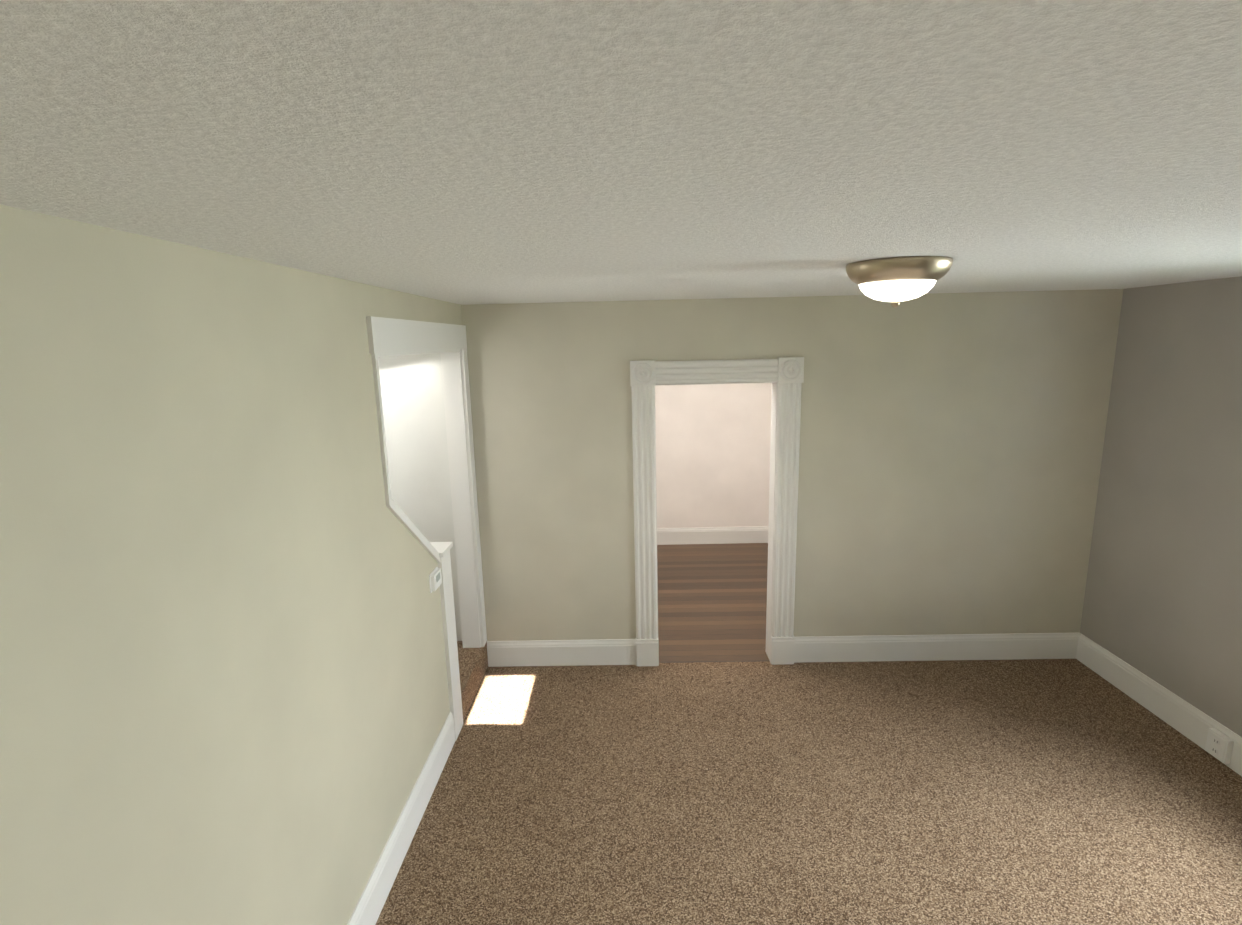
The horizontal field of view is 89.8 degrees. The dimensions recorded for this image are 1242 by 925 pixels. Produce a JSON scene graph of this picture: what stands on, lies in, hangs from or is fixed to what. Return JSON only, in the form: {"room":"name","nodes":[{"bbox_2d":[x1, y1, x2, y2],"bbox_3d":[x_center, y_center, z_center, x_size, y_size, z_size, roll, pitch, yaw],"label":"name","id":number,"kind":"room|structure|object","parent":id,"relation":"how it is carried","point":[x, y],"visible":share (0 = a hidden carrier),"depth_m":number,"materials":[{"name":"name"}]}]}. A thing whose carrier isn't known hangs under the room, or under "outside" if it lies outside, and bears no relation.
{"room":"empty living room","nodes":[
{"label":"empty living room","id":0,"kind":"room"},
{"bbox_2d":[0,204,461,924],"bbox_3d":[-1.122,0.669,2.127,0.120,2.600,4.580,-1,11,1],"label":"wall","id":1,"kind":"structure","parent":0,"point":[224,696],"depth_m":1.58,"materials":[{"name":"beige paint"}]},
{"bbox_2d":[347,712,454,924],"bbox_3d":[-1.032,1.932,1.918,0.018,0.195,3.690,-1,11,1],"label":"baseboard","id":2,"kind":"structure","parent":1,"relation":"attached to","point":[367,911],"depth_m":2.89,"materials":[{"name":"white wood"}]},
{"bbox_2d":[366,316,486,647],"bbox_3d":[-1.097,0.347,3.607,0.154,2.264,1.549,-1,11,1],"label":"trim","id":3,"kind":"structure","parent":1,"relation":"attached to","point":[397,337],"depth_m":4.15,"materials":[{"name":"white wood"}]},
{"bbox_2d":[429,567,441,592],"bbox_3d":[-1.025,0.649,3.451,0.028,0.100,0.140,-1,11,1],"label":"thermostat","id":4,"kind":"object","parent":1,"relation":"attached to","point":[435,578],"visible":0.96,"depth_m":3.42,"materials":[{"name":"white plastic"}]},
{"bbox_2d":[430,542,462,740],"bbox_3d":[-1.082,1.077,3.719,0.188,1.191,0.202,-1,11,1],"label":"trim","id":5,"kind":"structure","parent":1,"relation":"attached to","point":[449,631],"depth_m":3.68,"materials":[{"name":"white wood"}]},
{"bbox_2d":[0,0,1241,304],"bbox_3d":[0.564,-0.998,3.166,5.820,0.200,7.700,-1,11,1],"label":"ceiling","id":6,"kind":"structure","parent":0,"point":[464,152],"depth_m":0.82,"materials":[{"name":"white paint"}]},
{"bbox_2d":[846,256,952,307],"bbox_3d":[1.021,-0.657,2.309,0.362,0.162,0.362,-1,11,1],"label":"ceiling light","id":7,"kind":"object","parent":6,"relation":"attached to","point":[895,281],"visible":1,"depth_m":2.19,"materials":[{"name":"brown metal"}]},
{"bbox_2d":[657,543,769,662],"bbox_3d":[0.658,1.245,6.035,5.820,0.100,2.920,-1,11,1],"label":"floor","id":8,"kind":"structure","parent":0,"point":[712,602],"depth_m":5.64,"materials":[{"name":"brown wood"}]},
{"bbox_2d":[655,383,771,527],"bbox_3d":[0.456,-0.337,7.126,3.900,2.600,0.180,-1,11,1],"label":"wall","id":9,"kind":"structure","parent":0,"point":[712,455],"depth_m":7.06,"materials":[{"name":"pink paint"}]},
{"bbox_2d":[657,526,767,544],"bbox_3d":[0.481,0.862,7.258,3.500,0.195,0.018,-1,11,1],"label":"baseboard","id":10,"kind":"structure","parent":9,"relation":"attached to","point":[709,535],"depth_m":7.24,"materials":[{"name":"white wood"}]},
{"bbox_2d":[378,289,1122,640],"bbox_3d":[0.599,0.185,4.419,5.400,2.600,0.150,-1,11,1],"label":"wall","id":11,"kind":"structure","parent":0,"point":[951,451],"depth_m":4.28,"materials":[{"name":"beige paint"}]},
{"bbox_2d":[487,639,635,666],"bbox_3d":[-0.436,1.401,4.584,1.093,0.195,0.018,-1,11,1],"label":"baseboard","id":12,"kind":"structure","parent":11,"relation":"attached to","point":[601,651],"depth_m":4.58,"materials":[{"name":"white wood"}]},
{"bbox_2d":[630,357,803,665],"bbox_3d":[0.663,0.381,4.429,1.155,2.208,0.211,-1,11,1],"label":"door frame","id":13,"kind":"structure","parent":11,"relation":"attached to","point":[784,377],"depth_m":4.32,"materials":[{"name":"white wood"}]},
{"bbox_2d":[794,633,1078,662],"bbox_3d":[2.271,1.349,4.537,2.025,0.195,0.018,-1,11,1],"label":"baseboard","id":14,"kind":"structure","parent":11,"relation":"attached to","point":[1015,645],"depth_m":4.53,"materials":[{"name":"white wood"}]},
{"bbox_2d":[376,659,1241,924],"bbox_3d":[1.083,1.953,2.337,4.468,0.100,4.600,-1,11,1],"label":"floor carpet","id":15,"kind":"object","parent":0,"point":[1020,792],"visible":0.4,"depth_m":3.17,"materials":[{"name":"brown carpet"}]},
{"bbox_2d":[457,641,487,722],"bbox_3d":[-1.573,0.756,2.781,1.088,2.200,3.338,-1,11,1],"label":"carpeted stairs","id":16,"kind":"structure","parent":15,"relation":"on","point":[473,664],"depth_m":4.26,"materials":[{"name":"brown carpet"}]},
{"bbox_2d":[1080,276,1241,736],"bbox_3d":[3.395,0.322,3.384,0.220,2.600,7.700,-1,11,1],"label":"wall","id":17,"kind":"structure","parent":0,"point":[1162,604],"depth_m":3.69,"materials":[{"name":"beige paint"}]},
{"bbox_2d":[1075,633,1241,775],"bbox_3d":[3.284,1.764,2.280,0.018,0.195,4.580,-1,11,1],"label":"baseboard","id":18,"kind":"structure","parent":17,"relation":"attached to","point":[1173,711],"depth_m":3.84,"materials":[{"name":"white wood"}]},
{"bbox_2d":[1205,728,1233,763],"bbox_3d":[3.272,1.551,3.411,0.037,0.138,0.116,-1,11,1],"label":"electrical outlet","id":19,"kind":"object","parent":18,"relation":"attached to","point":[1219,745],"visible":1,"depth_m":3.39,"materials":[{"name":"white plastic"}]}
]}

